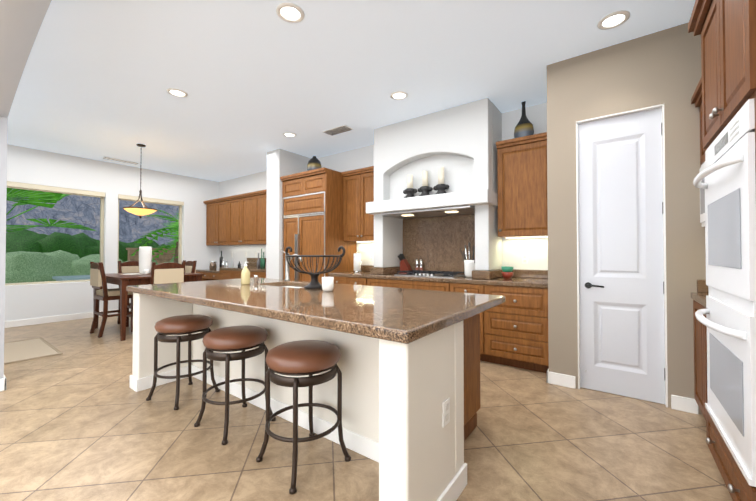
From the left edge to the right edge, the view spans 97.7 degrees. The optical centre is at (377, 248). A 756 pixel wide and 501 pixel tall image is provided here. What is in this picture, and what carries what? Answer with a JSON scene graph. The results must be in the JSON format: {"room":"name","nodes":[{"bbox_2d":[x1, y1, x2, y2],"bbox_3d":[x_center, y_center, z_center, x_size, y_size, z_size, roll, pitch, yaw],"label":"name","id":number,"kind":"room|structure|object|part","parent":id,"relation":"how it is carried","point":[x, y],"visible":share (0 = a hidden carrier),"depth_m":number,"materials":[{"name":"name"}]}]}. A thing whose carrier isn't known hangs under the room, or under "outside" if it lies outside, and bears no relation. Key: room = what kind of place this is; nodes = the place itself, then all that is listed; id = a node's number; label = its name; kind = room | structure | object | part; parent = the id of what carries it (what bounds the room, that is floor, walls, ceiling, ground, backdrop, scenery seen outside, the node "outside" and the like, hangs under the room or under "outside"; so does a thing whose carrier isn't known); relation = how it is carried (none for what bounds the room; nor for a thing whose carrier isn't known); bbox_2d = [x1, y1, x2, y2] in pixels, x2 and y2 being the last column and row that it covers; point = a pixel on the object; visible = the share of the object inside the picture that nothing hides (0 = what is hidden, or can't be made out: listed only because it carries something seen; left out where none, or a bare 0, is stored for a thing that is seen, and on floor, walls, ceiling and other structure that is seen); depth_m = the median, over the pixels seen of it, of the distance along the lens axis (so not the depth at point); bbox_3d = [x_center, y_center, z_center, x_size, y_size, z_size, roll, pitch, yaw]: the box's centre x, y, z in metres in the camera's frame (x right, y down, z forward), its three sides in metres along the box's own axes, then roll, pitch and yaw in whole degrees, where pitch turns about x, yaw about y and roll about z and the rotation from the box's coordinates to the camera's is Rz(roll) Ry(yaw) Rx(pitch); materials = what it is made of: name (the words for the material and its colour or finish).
{"room":"kitchen","nodes":[
{"label":"kitchen","id":0,"kind":"room"},
{"bbox_2d":[0,0,51,378],"bbox_3d":[-2.255,-0.264,1.902,8.070,3.040,0.445,-1,-1,36],"label":"wall","id":1,"kind":"structure","parent":0,"point":[21,21],"depth_m":2.43,"materials":[{"name":"grey paint"}]},
{"bbox_2d":[0,375,6,390],"bbox_3d":[-4.491,1.224,3.528,2.516,0.110,0.461,-1,-1,36],"label":"baseboard","id":2,"kind":"structure","parent":1,"relation":"attached to","point":[3,381],"depth_m":2.96,"materials":[{"name":"white"}]},
{"bbox_2d":[5,144,218,320],"bbox_3d":[-6.626,-0.221,5.005,0.250,3.040,8.490,-1,-1,36],"label":"wall","id":3,"kind":"structure","parent":0,"point":[111,181],"depth_m":6.47,"materials":[{"name":"white paint"}]},
{"bbox_2d":[5,281,89,286],"bbox_3d":[-5.854,0.625,5.921,0.100,0.012,1.498,-1,-1,36],"label":"window sill","id":4,"kind":"structure","parent":3,"relation":"attached to","point":[46,284],"depth_m":5.83,"materials":[{"name":"white"}]},
{"bbox_2d":[5,197,103,285],"bbox_3d":[-5.918,-0.243,5.981,0.060,1.750,1.500,-1,-1,36],"label":"window","id":5,"kind":"structure","parent":3,"relation":"in","point":[101,231],"depth_m":6.54,"materials":[{"name":"beige"}]},
{"bbox_2d":[7,181,104,197],"bbox_3d":[-5.852,-1.065,5.943,0.085,0.103,1.490,-1,-1,36],"label":"window blind","id":6,"kind":"object","parent":3,"relation":"attached to","point":[27,186],"visible":0.89,"depth_m":5.93,"materials":[{"name":"beige"}]},
{"bbox_2d":[4,308,130,327],"bbox_3d":[-6.711,1.239,4.644,0.016,0.110,7.840,-1,-1,36],"label":"baseboard","id":7,"kind":"structure","parent":3,"relation":"attached to","point":[32,321],"depth_m":5.86,"materials":[{"name":"white"}]},
{"bbox_2d":[117,199,181,272],"bbox_3d":[-4.988,-0.225,7.252,0.060,1.750,1.250,-1,-1,36],"label":"window","id":8,"kind":"structure","parent":3,"relation":"in","point":[180,239],"depth_m":7.71,"materials":[{"name":"beige"}]},
{"bbox_2d":[118,194,183,205],"bbox_3d":[-4.922,-1.048,7.214,0.085,0.103,1.240,-1,-1,36],"label":"window blind","id":9,"kind":"object","parent":8,"relation":"attached to","point":[148,200],"visible":0.89,"depth_m":7.16,"materials":[{"name":"beige"}]},
{"bbox_2d":[266,148,310,278],"bbox_3d":[-1.613,-0.206,6.106,0.360,3.040,0.790,-1,-1,36],"label":"wall","id":10,"kind":"structure","parent":0,"point":[281,162],"depth_m":5.79,"materials":[{"name":"white paint"}]},
{"bbox_2d":[7,0,694,181],"bbox_3d":[-2.697,-1.818,2.336,9.870,0.080,8.790,-1,-1,36],"label":"ceiling","id":11,"kind":"structure","parent":0,"point":[254,80],"depth_m":3.24,"materials":[{"name":"white paint"}]},
{"bbox_2d":[102,156,138,164],"bbox_3d":[-5.005,-1.713,6.436,0.180,0.015,0.550,-1,-1,36],"label":"ceiling vent","id":12,"kind":"object","parent":11,"relation":"in","point":[119,160],"visible":1,"depth_m":6.40,"materials":[{"name":"white metal"}]},
{"bbox_2d":[123,144,157,217],"bbox_3d":[-3.955,-1.119,5.510,0.476,1.230,0.476,-1,-1,36],"label":"pendant light","id":13,"kind":"object","parent":11,"relation":"hanging from","point":[142,211],"visible":1,"depth_m":5.45,"materials":[{"name":"yellow glass"}]},
{"bbox_3d":[-3.955,-0.606,5.503,0.458,0.102,0.458,-1,-1,36],"label":"lamp shade","id":14,"kind":"part","parent":13,"relation":"part of","materials":[{"name":"yellow glass"}]},
{"bbox_2d":[166,88,187,96],"bbox_3d":[-2.260,-1.753,3.720,0.210,0.011,0.210,-1,-1,36],"label":"recessed light","id":15,"kind":"object","parent":11,"relation":"in","point":[176,92],"visible":1,"depth_m":3.71,"materials":[{"name":"white"}]},
{"bbox_2d":[282,132,296,136],"bbox_3d":[-1.347,-1.734,5.034,0.210,0.011,0.210,-1,-1,36],"label":"recessed light","id":16,"kind":"object","parent":11,"relation":"in","point":[288,134],"visible":1,"depth_m":5.02,"materials":[{"name":"white"}]},
{"bbox_2d":[276,2,304,22],"bbox_3d":[-0.659,-1.770,2.486,0.210,0.011,0.210,-1,-1,36],"label":"recessed light","id":17,"kind":"object","parent":11,"relation":"in","point":[288,12],"visible":1,"depth_m":2.48,"materials":[{"name":"white"}]},
{"bbox_2d":[322,125,353,135],"bbox_3d":[-0.589,-1.735,4.851,0.450,0.015,0.200,-1,-1,36],"label":"ceiling vent","id":18,"kind":"object","parent":11,"relation":"in","point":[338,130],"visible":1,"depth_m":4.83,"materials":[{"name":"white metal"}]},
{"bbox_2d":[390,91,407,99],"bbox_3d":[0.242,-1.752,3.785,0.210,0.011,0.210,-1,-1,36],"label":"recessed light","id":19,"kind":"object","parent":11,"relation":"in","point":[398,95],"visible":1,"depth_m":3.78,"materials":[{"name":"white"}]},
{"bbox_2d":[597,10,629,29],"bbox_3d":[1.826,-1.769,2.563,0.210,0.011,0.210,-1,-1,36],"label":"recessed light","id":20,"kind":"object","parent":11,"relation":"in","point":[612,20],"visible":1,"depth_m":2.55,"materials":[{"name":"white"}]},
{"bbox_2d":[0,314,732,500],"bbox_3d":[-2.697,1.292,2.294,9.870,0.060,8.790,-1,-1,36],"label":"floor","id":21,"kind":"structure","parent":0,"point":[81,419],"depth_m":2.13,"materials":[{"name":"tile"}]},
{"bbox_2d":[4,337,62,364],"bbox_3d":[-4.516,1.280,4.202,1.280,0.013,0.520,-1,-1,36],"label":"mat","id":22,"kind":"object","parent":21,"relation":"on","point":[25,350],"visible":0.83,"depth_m":4.15,"materials":[{"name":"beige fabric"}]},
{"bbox_2d":[90,262,132,337],"bbox_3d":[-4.116,0.750,5.128,0.460,1.098,0.464,-1,-1,36],"label":"chair","id":23,"kind":"object","parent":21,"relation":"on","point":[104,294],"visible":0.71,"depth_m":4.95,"materials":[{"name":"brown wood"}]},
{"bbox_2d":[117,261,148,326],"bbox_3d":[-4.228,0.759,5.808,0.464,1.098,0.460,-1,-1,36],"label":"chair","id":24,"kind":"object","parent":21,"relation":"on","point":[129,267],"visible":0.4,"depth_m":5.81,"materials":[{"name":"beige fabric"}]},
{"bbox_2d":[93,272,203,340],"bbox_3d":[-3.796,0.859,5.453,1.370,0.888,1.140,-1,-1,36],"label":"dining table","id":25,"kind":"object","parent":21,"relation":"on","point":[123,281],"visible":0.33,"depth_m":4.79,"materials":[{"name":"brown wood"}]},
{"bbox_2d":[139,247,151,273],"bbox_3d":[-3.861,0.188,5.485,0.184,0.450,0.184,-1,-1,36],"label":"vase","id":26,"kind":"object","parent":25,"relation":"on","point":[145,257],"visible":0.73,"depth_m":5.42,"materials":[{"name":"white ceramic"}]},
{"bbox_2d":[150,262,185,283],"bbox_3d":[-3.333,0.750,5.128,0.464,1.098,0.460,-1,-1,36],"label":"chair","id":27,"kind":"object","parent":21,"relation":"on","point":[167,272],"visible":0.44,"depth_m":4.97,"materials":[{"name":"beige fabric"}]},
{"bbox_2d":[146,315,219,409],"bbox_3d":[-1.674,0.929,2.858,0.467,0.677,0.465,-1,-1,36],"label":"stool","id":28,"kind":"object","parent":21,"relation":"on","point":[189,325],"visible":0.96,"depth_m":2.73,"materials":[{"name":"brown leather"}]},
{"bbox_2d":[183,260,196,281],"bbox_3d":[-3.570,0.760,5.874,0.460,1.098,0.464,-1,-1,36],"label":"chair","id":29,"kind":"object","parent":21,"relation":"on","point":[190,266],"visible":0.21,"depth_m":5.99,"materials":[{"name":"brown wood"}]},
{"bbox_2d":[196,271,219,280],"bbox_3d":[-4.001,0.934,7.923,0.360,0.810,0.647,-1,-1,36],"label":"base cabinet","id":30,"kind":"object","parent":21,"relation":"on","point":[207,276],"depth_m":7.36,"materials":[{"name":"brown wood"}]},
{"bbox_2d":[220,270,241,279],"bbox_3d":[-2.808,0.887,7.051,0.976,0.880,0.647,-1,-1,36],"label":"base cabinet","id":31,"kind":"object","parent":21,"relation":"on","point":[223,275],"depth_m":6.85,"materials":[{"name":"brown wood"}]},
{"bbox_2d":[196,258,265,272],"bbox_3d":[-2.938,0.358,7.147,3.003,0.319,0.657,-1,-1,36],"label":"countertop","id":32,"kind":"structure","parent":31,"relation":"on","point":[252,264],"depth_m":7.14,"materials":[{"name":"stone"}]},
{"bbox_2d":[209,249,264,268],"bbox_3d":[-3.250,0.242,7.533,1.940,0.480,0.226,-1,-1,33],"label":"accessories","id":33,"kind":"object","parent":32,"relation":"on","point":[260,263],"visible":0.9,"depth_m":7.72,"materials":[{"name":"silver metal"}]},
{"bbox_2d":[194,325,275,444],"bbox_3d":[-1.031,0.922,2.399,0.438,0.677,0.438,-1,-1,36],"label":"stool","id":34,"kind":"object","parent":21,"relation":"on","point":[242,338],"visible":0.94,"depth_m":2.27,"materials":[{"name":"brown leather"}]},
{"bbox_2d":[250,271,265,277],"bbox_3d":[-2.116,0.880,6.544,0.977,0.880,0.647,-1,-1,36],"label":"base cabinet","id":35,"kind":"object","parent":21,"relation":"on","point":[260,274],"depth_m":6.26,"materials":[{"name":"brown wood"}]},
{"bbox_2d":[256,340,350,493],"bbox_3d":[-0.442,0.916,1.968,0.456,0.677,0.455,-1,-1,36],"label":"stool","id":36,"kind":"object","parent":21,"relation":"on","point":[310,358],"visible":1,"depth_m":1.84,"materials":[{"name":"brown leather"}]},
{"bbox_2d":[129,294,494,500],"bbox_3d":[-0.685,0.828,2.699,2.977,0.879,1.342,-1,-1,36],"label":"kitchen island","id":37,"kind":"object","parent":21,"relation":"on","point":[408,363],"depth_m":2.01,"materials":[{"name":"beige paint"}]},
{"bbox_2d":[126,278,505,345],"bbox_3d":[-0.707,0.362,2.697,3.020,0.050,1.350,-1,-1,36],"label":"island countertop","id":38,"kind":"structure","parent":37,"relation":"on","point":[405,317],"depth_m":2.02,"materials":[{"name":"brown stone"}]},
{"bbox_2d":[241,262,249,284],"bbox_3d":[-1.282,0.234,3.200,0.084,0.217,0.084,-1,-1,36],"label":"soap dispenser","id":39,"kind":"object","parent":38,"relation":"on","point":[245,276],"visible":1,"depth_m":3.17,"materials":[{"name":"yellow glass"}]},
{"bbox_2d":[280,250,302,280],"bbox_3d":[-0.941,0.178,3.596,0.348,0.341,0.064,-1,-1,36],"label":"faucet","id":40,"kind":"object","parent":38,"relation":"on","point":[286,271],"visible":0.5,"depth_m":3.62,"materials":[{"name":"silver metal"}]},
{"bbox_2d":[281,286,303,287],"bbox_3d":[-0.832,0.489,3.201,0.660,0.190,0.420,-1,-1,36],"label":"sink","id":41,"kind":"object","parent":38,"relation":"in","point":[281,286],"depth_m":3.49,"materials":[{"name":"white ceramic"}]},
{"bbox_2d":[285,246,344,288],"bbox_3d":[-0.548,0.158,2.849,0.538,0.359,0.482,-1,-1,36],"label":"wire bowl","id":42,"kind":"object","parent":38,"relation":"on","point":[314,283],"visible":1,"depth_m":2.78,"materials":[{"name":"grey metal"}]},
{"bbox_2d":[322,277,333,291],"bbox_3d":[-0.397,0.279,2.613,0.094,0.110,0.094,-1,-1,36],"label":"cup","id":43,"kind":"object","parent":38,"relation":"on","point":[327,284],"visible":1,"depth_m":2.58,"materials":[{"name":"white ceramic"}]},
{"bbox_2d":[442,397,449,427],"bbox_3d":[0.327,0.782,1.581,0.008,0.115,0.070,-1,-1,36],"label":"outlet","id":44,"kind":"object","parent":37,"relation":"attached to","point":[445,412],"visible":1,"depth_m":1.57,"materials":[{"name":"white plastic"}]},
{"bbox_2d":[280,167,356,281],"bbox_3d":[-1.031,0.033,5.679,1.070,2.550,0.782,-1,-1,36],"label":"tall cabinet","id":45,"kind":"object","parent":21,"relation":"on","point":[312,212],"visible":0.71,"depth_m":5.34,"materials":[{"name":"brown wood"}]},
{"bbox_2d":[307,156,321,170],"bbox_3d":[-1.080,-1.409,5.615,0.244,0.330,0.244,-1,-1,36],"label":"vase","id":46,"kind":"object","parent":45,"relation":"on","point":[314,162],"visible":0.65,"depth_m":5.52,"materials":[{"name":"ceramic"}]},
{"bbox_2d":[329,276,372,285],"bbox_3d":[-0.232,0.861,5.142,0.829,0.880,0.687,-1,-1,36],"label":"base cabinet","id":47,"kind":"object","parent":21,"relation":"on","point":[340,280],"depth_m":4.81,"materials":[{"name":"brown wood"}]},
{"bbox_2d":[328,265,547,287],"bbox_3d":[0.675,0.336,4.479,3.089,0.149,0.698,-1,-1,36],"label":"countertop","id":48,"kind":"structure","parent":47,"relation":"on","point":[530,278],"depth_m":3.98,"materials":[{"name":"stone"}]},
{"bbox_2d":[352,251,361,271],"bbox_3d":[-0.336,0.205,5.370,0.164,0.335,0.160,-1,-1,36],"label":"paper towel","id":49,"kind":"object","parent":48,"relation":"on","point":[357,261],"visible":1,"depth_m":5.32,"materials":[{"name":"white paper"}]},
{"bbox_2d":[398,254,411,273],"bbox_3d":[0.393,0.219,4.936,0.206,0.295,0.100,-1,-1,36],"label":"knife block","id":50,"kind":"object","parent":48,"relation":"on","point":[404,265],"visible":0.92,"depth_m":4.91,"materials":[{"name":"red wood"}]},
{"bbox_2d":[418,259,422,269],"bbox_3d":[0.637,0.259,4.856,0.049,0.212,0.048,-1,-1,36],"label":"grinder","id":51,"kind":"object","parent":48,"relation":"on","point":[421,260],"depth_m":4.84,"materials":[{"name":"silver metal"}]},
{"bbox_2d":[394,270,464,277],"bbox_3d":[0.711,0.334,4.448,0.860,0.053,0.470,-1,-1,36],"label":"cooktop","id":52,"kind":"object","parent":48,"relation":"in","point":[442,274],"visible":0.98,"depth_m":4.33,"materials":[{"name":"silver metal"}]},
{"bbox_2d":[460,242,474,276],"bbox_3d":[1.153,0.138,4.157,0.236,0.436,0.160,-1,-1,36],"label":"utensil crock","id":53,"kind":"object","parent":48,"relation":"on","point":[469,265],"visible":0.75,"depth_m":4.10,"materials":[{"name":"white ceramic"}]},
{"bbox_2d":[501,266,513,278],"bbox_3d":[1.544,0.283,3.944,0.140,0.140,0.140,-1,-1,36],"label":"stacked bowls","id":54,"kind":"object","parent":48,"relation":"on","point":[507,272],"visible":1,"depth_m":3.90,"materials":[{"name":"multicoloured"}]},
{"bbox_2d":[373,278,456,291],"bbox_3d":[0.547,0.853,4.572,1.398,0.880,0.687,-1,-1,36],"label":"base cabinet","id":55,"kind":"object","parent":21,"relation":"on","point":[422,285],"depth_m":4.19,"materials":[{"name":"brown wood"}]},
{"bbox_2d":[457,283,484,360],"bbox_3d":[1.193,0.847,4.099,0.479,0.880,0.687,-1,-1,36],"label":"base cabinet","id":56,"kind":"object","parent":21,"relation":"on","point":[463,288],"depth_m":3.71,"materials":[{"name":"brown wood"}]},
{"bbox_2d":[485,285,548,372],"bbox_3d":[1.627,0.842,3.781,0.736,0.880,0.687,-1,-1,36],"label":"base cabinet","id":57,"kind":"object","parent":21,"relation":"on","point":[514,330],"depth_m":3.47,"materials":[{"name":"brown wood"}]},
{"bbox_2d":[693,300,707,419],"bbox_3d":[2.453,0.819,2.063,0.673,0.879,0.764,-1,-1,36],"label":"base cabinet","id":58,"kind":"object","parent":21,"relation":"on","point":[700,363],"visible":0.12,"depth_m":2.35,"materials":[{"name":"brown wood"}]},
{"bbox_2d":[691,279,708,306],"bbox_3d":[2.461,0.303,2.063,0.652,0.149,0.765,-1,-1,36],"label":"countertop","id":59,"kind":"structure","parent":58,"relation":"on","point":[699,295],"depth_m":2.49,"materials":[{"name":"stone"}]},
{"bbox_2d":[688,0,755,500],"bbox_3d":[1.955,-0.080,1.447,0.734,2.660,0.968,-1,-1,36],"label":"tall cabinet","id":60,"kind":"object","parent":21,"relation":"on","point":[726,29],"visible":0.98,"depth_m":1.57,"materials":[{"name":"brown wood"}]},
{"bbox_2d":[693,98,755,486],"bbox_3d":[1.660,0.170,1.617,0.138,1.495,0.806,-1,-1,36],"label":"double oven","id":61,"kind":"object","parent":60,"relation":"in","point":[728,173],"visible":1,"depth_m":1.45,"materials":[{"name":"white metal"}]},
{"bbox_2d":[219,102,547,269],"bbox_3d":[-0.204,-0.211,5.720,9.870,3.040,0.250,-1,-1,36],"label":"wall","id":62,"kind":"structure","parent":0,"point":[515,249],"depth_m":5.55,"materials":[{"name":"white paint"}]},
{"bbox_2d":[207,197,230,244],"bbox_3d":[-3.650,-0.603,7.874,1.071,1.042,0.347,-1,-1,36],"label":"upper cabinet","id":63,"kind":"object","parent":62,"relation":"attached to","point":[218,212],"depth_m":7.69,"materials":[{"name":"brown wood"}]},
{"bbox_2d":[231,193,254,244],"bbox_3d":[-2.857,-0.611,7.294,1.130,1.042,0.347,-1,-1,36],"label":"upper cabinet","id":64,"kind":"object","parent":62,"relation":"attached to","point":[239,219],"depth_m":7.12,"materials":[{"name":"brown wood"}]},
{"bbox_2d":[255,193,266,244],"bbox_3d":[-2.065,-0.619,6.714,1.070,1.042,0.347,-1,-1,36],"label":"upper cabinet","id":65,"kind":"object","parent":62,"relation":"attached to","point":[260,198],"depth_m":6.74,"materials":[{"name":"brown wood"}]},
{"bbox_2d":[341,166,373,241],"bbox_3d":[-0.186,-0.687,5.310,0.730,1.120,0.394,-1,-1,36],"label":"upper cabinet","id":66,"kind":"object","parent":62,"relation":"attached to","point":[358,194],"visible":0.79,"depth_m":5.22,"materials":[{"name":"brown wood"}]},
{"bbox_2d":[360,236,547,241],"bbox_3d":[0.844,-0.128,4.704,2.960,0.010,0.050,-1,-1,36],"label":"strip","id":67,"kind":"object","parent":66,"relation":"attached to","point":[506,237],"visible":0.64,"depth_m":4.02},
{"bbox_2d":[366,98,502,279],"bbox_3d":[0.724,-0.693,4.463,1.730,2.107,0.687,-1,-1,36],"label":"range hood surround","id":68,"kind":"object","parent":62,"relation":"attached to","point":[458,143],"visible":0.83,"depth_m":4.37,"materials":[{"name":"paint"}]},
{"bbox_2d":[403,174,416,197],"bbox_3d":[0.437,-0.835,4.497,0.206,0.340,0.176,-1,-1,36],"label":"candle","id":69,"kind":"object","parent":68,"relation":"on","point":[410,191],"visible":0.77,"depth_m":4.46,"materials":[{"name":"white wax"}]},
{"bbox_2d":[418,171,432,195],"bbox_3d":[0.623,-0.844,4.361,0.206,0.355,0.176,-1,-1,36],"label":"candle","id":70,"kind":"object","parent":68,"relation":"on","point":[425,189],"visible":0.9,"depth_m":4.32,"materials":[{"name":"white wax"}]},
{"bbox_2d":[402,211,456,215],"bbox_3d":[0.676,-0.465,4.403,0.790,0.007,0.100,-1,-1,36],"label":"hood lights","id":71,"kind":"object","parent":68,"relation":"attached to","point":[445,212],"visible":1,"depth_m":4.22},
{"bbox_2d":[433,167,448,194],"bbox_3d":[0.808,-0.854,4.225,0.206,0.370,0.176,-1,-1,36],"label":"candle","id":72,"kind":"object","parent":68,"relation":"on","point":[441,187],"visible":0.92,"depth_m":4.19,"materials":[{"name":"white wax"}]},
{"bbox_2d":[496,132,547,237],"bbox_3d":[1.761,-0.707,3.885,0.617,1.120,0.394,-1,-1,36],"label":"upper cabinet","id":73,"kind":"object","parent":62,"relation":"attached to","point":[522,183],"visible":0.85,"depth_m":3.78,"materials":[{"name":"brown wood"}]},
{"bbox_2d":[514,101,533,137],"bbox_3d":[1.724,-1.503,3.911,0.224,0.470,0.157,-1,-1,36],"label":"vase","id":74,"kind":"object","parent":73,"relation":"on","point":[524,127],"visible":0.71,"depth_m":3.86,"materials":[{"name":"ceramic"}]},
{"bbox_2d":[546,22,705,414],"bbox_3d":[2.542,-0.249,3.022,1.650,3.040,0.860,-1,-1,36],"label":"wall","id":75,"kind":"structure","parent":0,"point":[659,68],"depth_m":2.75,"materials":[{"name":"beige paint"}]},
{"bbox_2d":[578,107,664,403],"bbox_3d":[2.088,0.053,2.859,0.599,2.423,0.103,-1,-1,36],"label":"pantry door","id":76,"kind":"structure","parent":75,"relation":"in","point":[621,269],"depth_m":2.86,"materials":[{"name":"white wood"}]},
{"bbox_2d":[576,104,667,406],"bbox_3d":[2.095,0.049,2.876,0.615,2.440,0.099,-1,-1,36],"label":"door frame","id":77,"kind":"structure","parent":75,"relation":"attached to","point":[664,209],"depth_m":2.71,"materials":[{"name":"white wood"}]},
{"bbox_2d":[547,368,697,413],"bbox_3d":[2.086,1.215,2.917,1.046,0.110,0.216,-1,-1,36],"label":"baseboard","id":78,"kind":"structure","parent":75,"relation":"attached to","point":[684,404],"depth_m":2.61,"materials":[{"name":"white"}]},
{"bbox_2d":[691,76,706,164],"bbox_3d":[2.469,-0.909,2.075,0.634,0.525,0.764,-1,-1,36],"label":"upper cabinet","id":79,"kind":"object","parent":75,"relation":"attached to","point":[696,99],"visible":0.02,"depth_m":2.49,"materials":[{"name":"brown wood"}]},
{"bbox_2d":[699,161,705,226],"bbox_3d":[2.477,-0.407,2.051,0.601,0.470,0.747,-1,-1,36],"label":"microwave","id":80,"kind":"object","parent":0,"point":[702,202],"visible":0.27,"depth_m":2.42,"materials":[{"name":"white"}]},
{"label":"outside","id":81,"kind":"structure","parent":0,"visible":0},
{"bbox_2d":[5,188,178,282],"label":"window","id":82,"kind":"structure","parent":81,"point":[50,236],"depth_m":10.55,"materials":[{"name":"green glass"}]}
]}

